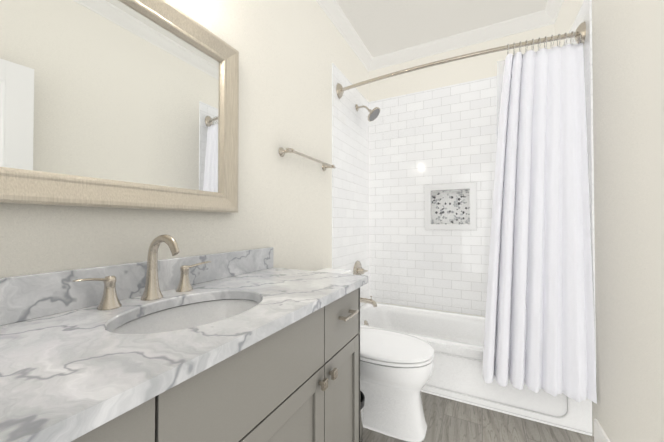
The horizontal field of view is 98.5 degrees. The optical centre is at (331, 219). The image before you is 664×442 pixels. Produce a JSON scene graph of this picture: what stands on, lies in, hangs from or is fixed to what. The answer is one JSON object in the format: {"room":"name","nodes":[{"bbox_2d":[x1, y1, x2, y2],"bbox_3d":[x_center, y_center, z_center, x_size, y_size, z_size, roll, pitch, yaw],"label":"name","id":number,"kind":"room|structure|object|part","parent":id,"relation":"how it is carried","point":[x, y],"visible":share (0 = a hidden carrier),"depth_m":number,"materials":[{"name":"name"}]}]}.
{"room":"bathroom","nodes":[
{"label":"bathroom","id":0,"kind":"room"},
{"bbox_2d":[0,0,367,306],"bbox_3d":[-0.339,-0.232,1.643,0.120,2.740,3.053,0,-1,27],"label":"wall","id":1,"kind":"structure","parent":0,"point":[291,52],"depth_m":1.46,"materials":[{"name":"paint"}]},
{"bbox_2d":[0,0,238,212],"bbox_3d":[-0.630,-0.396,0.896,0.046,0.720,0.870,0,-1,27],"label":"mirror","id":2,"kind":"object","parent":1,"relation":"attached to","point":[133,104],"visible":1,"depth_m":0.87,"materials":[{"name":"silver wood"}]},
{"bbox_2d":[0,247,272,325],"bbox_3d":[-0.617,0.192,0.939,0.021,0.107,1.304,0,-1,27],"label":"backsplash","id":3,"kind":"structure","parent":1,"relation":"attached to","point":[31,295],"depth_m":0.76,"materials":[{"name":"grey stone"}]},
{"bbox_2d":[279,147,335,170],"bbox_3d":[-0.134,-0.379,1.819,0.085,0.052,0.596,0,-1,27],"label":"towel rail","id":4,"kind":"object","parent":1,"relation":"attached to","point":[282,152],"visible":1,"depth_m":1.68,"materials":[{"name":"silver metal"}]},
{"bbox_2d":[316,0,372,70],"bbox_3d":[-0.248,-1.559,1.625,0.075,0.085,2.833,0,-1,27],"label":"crown molding","id":5,"kind":"structure","parent":1,"relation":"attached to","point":[335,13],"depth_m":2.33,"materials":[{"name":"paint"}]},
{"bbox_2d":[332,63,368,306],"bbox_3d":[0.185,-0.191,2.517,0.010,1.997,0.798,0,-1,27],"label":"wall tile","id":6,"kind":"structure","parent":1,"relation":"attached to","point":[350,187],"depth_m":2.45,"materials":[{"name":"white tile"}]},
{"bbox_2d":[353,261,367,274],"bbox_3d":[0.259,0.461,2.570,0.065,0.180,0.186,0,-1,27],"label":"shower valve","id":7,"kind":"object","parent":6,"relation":"attached to","point":[359,269],"visible":0.9,"depth_m":2.55,"materials":[{"name":"silver metal"}]},
{"bbox_2d":[355,104,379,121],"bbox_3d":[0.320,-0.960,2.543,0.216,0.172,0.140,0,-1,27],"label":"shower head","id":8,"kind":"object","parent":6,"relation":"attached to","point":[373,114],"visible":1,"depth_m":2.52},
{"bbox_2d":[360,296,376,306],"bbox_3d":[0.308,0.715,2.527,0.188,0.093,0.068,0,-1,27],"label":"tub spout","id":9,"kind":"object","parent":6,"relation":"attached to","point":[369,301],"visible":0.65,"depth_m":2.50,"materials":[{"name":"silver metal"}]},
{"bbox_2d":[336,21,596,403],"bbox_3d":[0.685,-0.085,1.842,1.518,2.003,0.246,0,-1,27],"label":"shower curtain","id":10,"kind":"object","parent":1,"relation":"attached to","point":[539,326],"visible":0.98,"depth_m":1.58,"materials":[{"name":"white fabric"}]},
{"bbox_3d":[0.715,-1.023,1.911,1.518,0.125,0.120,0,-1,27],"label":"rod","id":11,"kind":"part","parent":10,"relation":"part of","materials":[{"name":"silver metal"}]},
{"bbox_2d":[336,0,547,56],"bbox_3d":[0.015,-1.666,0.562,1.718,0.100,4.683,0,-1,27],"label":"ceiling","id":12,"kind":"structure","parent":0,"point":[382,27],"depth_m":2.26,"materials":[{"name":"paint"}]},
{"bbox_2d":[368,24,554,316],"bbox_3d":[1.088,-0.218,2.625,1.758,2.740,0.200,0,-1,27],"label":"wall","id":13,"kind":"structure","parent":0,"point":[461,71],"depth_m":2.55,"materials":[{"name":"paint"}]},
{"bbox_2d":[369,76,496,315],"bbox_3d":[1.040,-0.191,2.531,1.518,1.997,0.010,0,-1,27],"label":"wall tile","id":14,"kind":"structure","parent":13,"relation":"attached to","point":[419,141],"depth_m":2.60,"materials":[{"name":"white tile"}]},
{"bbox_2d":[425,182,475,229],"bbox_3d":[1.060,-0.112,2.568,0.419,0.406,0.114,0,-1,27],"label":"trim","id":15,"kind":"structure","parent":13,"relation":"attached to","point":[430,189],"depth_m":2.52,"materials":[{"name":"white tile"}]},
{"bbox_2d":[432,190,469,223],"bbox_3d":[1.085,-0.112,2.616,0.319,0.306,0.006,0,-1,27],"label":"wall niche","id":16,"kind":"object","parent":13,"relation":"attached to","point":[450,207],"visible":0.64,"depth_m":2.61,"materials":[{"name":"tile"}]},
{"bbox_2d":[368,10,554,71],"bbox_3d":[1.025,-1.548,2.520,1.518,0.085,0.075,0,-1,27],"label":"crown molding","id":17,"kind":"structure","parent":13,"relation":"attached to","point":[535,20],"depth_m":2.45,"materials":[{"name":"paint"}]},
{"bbox_2d":[363,392,593,441],"bbox_3d":[0.007,1.174,0.529,2.500,0.100,4.683,0,-1,27],"label":"floor","id":18,"kind":"structure","parent":0,"point":[448,420],"depth_m":1.56,"materials":[{"name":"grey wood"}]},
{"bbox_2d":[52,282,367,441],"bbox_3d":[-0.385,0.700,0.790,0.564,0.854,1.264,0,-1,27],"label":"bathroom vanity","id":19,"kind":"object","parent":18,"relation":"on","point":[252,345],"depth_m":0.70,"materials":[{"name":"paint"}]},
{"bbox_2d":[0,266,367,441],"bbox_3d":[-0.382,0.259,0.816,0.551,0.030,1.304,0,-1,27],"label":"countertop","id":20,"kind":"structure","parent":19,"relation":"on","point":[60,372],"depth_m":0.52,"materials":[{"name":"white stone"}]},
{"bbox_2d":[64,234,211,309],"bbox_3d":[-0.516,0.144,0.869,0.160,0.199,0.404,0,-1,27],"label":"faucet","id":21,"kind":"object","parent":20,"relation":"on","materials":[{"name":"gold metal"}]},
{"bbox_2d":[88,290,271,345],"bbox_3d":[-0.379,0.346,0.799,0.365,0.170,0.482,0,-1,27],"label":"sink","id":22,"kind":"object","parent":20,"relation":"in","point":[155,324],"depth_m":0.90,"materials":[{"name":"white ceramic"}]},
{"bbox_2d":[360,391,364,441],"bbox_3d":[0.073,1.003,1.412,0.177,0.265,0.177,0,-1,27],"label":"trash can","id":23,"kind":"object","parent":18,"relation":"on","point":[362,399],"visible":0.17,"depth_m":1.37,"materials":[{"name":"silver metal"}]},
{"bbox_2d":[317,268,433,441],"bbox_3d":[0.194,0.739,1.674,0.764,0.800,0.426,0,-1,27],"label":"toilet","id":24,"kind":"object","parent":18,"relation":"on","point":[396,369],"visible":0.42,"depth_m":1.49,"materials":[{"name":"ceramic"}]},
{"bbox_3d":[-0.055,0.358,1.808,0.204,0.035,0.426,0,-1,27],"label":"tank lid","id":25,"kind":"part","parent":24,"relation":"part of","materials":[{"name":"ceramic"}]},
{"bbox_3d":[0.283,0.710,1.629,0.564,0.049,0.380,0,-1,27],"label":"seat","id":26,"kind":"part","parent":24,"relation":"part of","materials":[{"name":"white plastic"}]},
{"bbox_3d":[0.275,0.938,1.630,0.578,0.402,0.378,0,-1,27],"label":"bowl","id":27,"kind":"part","parent":24,"relation":"part of","materials":[{"name":"ceramic"}]},
{"bbox_2d":[360,303,591,435],"bbox_3d":[0.866,0.976,2.178,1.510,0.340,0.746,0,-1,27],"label":"bathtub","id":28,"kind":"object","parent":18,"relation":"on","point":[455,341],"visible":0.42,"depth_m":1.81,"materials":[{"name":"ceramic"}]},
{"bbox_2d":[555,0,663,441],"bbox_3d":[1.117,-0.241,0.893,0.120,2.740,3.053,0,-1,27],"label":"wall","id":29,"kind":"structure","parent":0,"point":[628,80],"depth_m":1.13,"materials":[{"name":"paint"}]},
{"bbox_2d":[545,0,563,22],"bbox_3d":[1.035,-1.568,0.964,0.075,0.085,2.833,0,-1,27],"label":"crown molding","id":30,"kind":"structure","parent":29,"relation":"attached to","point":[552,8],"depth_m":2.10,"materials":[{"name":"paint"}]},
{"bbox_2d":[562,0,595,363],"bbox_3d":[1.525,-0.201,1.827,0.010,1.997,0.798,0,-1,27],"label":"wall tile","id":31,"kind":"structure","parent":29,"relation":"attached to","point":[584,13],"depth_m":1.49,"materials":[{"name":"white tile"}]},
{"bbox_2d":[594,419,609,441],"bbox_3d":[0.901,1.062,0.604,0.014,0.125,1.913,0,-1,27],"label":"baseboard","id":32,"kind":"structure","parent":29,"relation":"attached to","point":[600,435],"depth_m":1.40,"materials":[{"name":"paint"}]}
]}

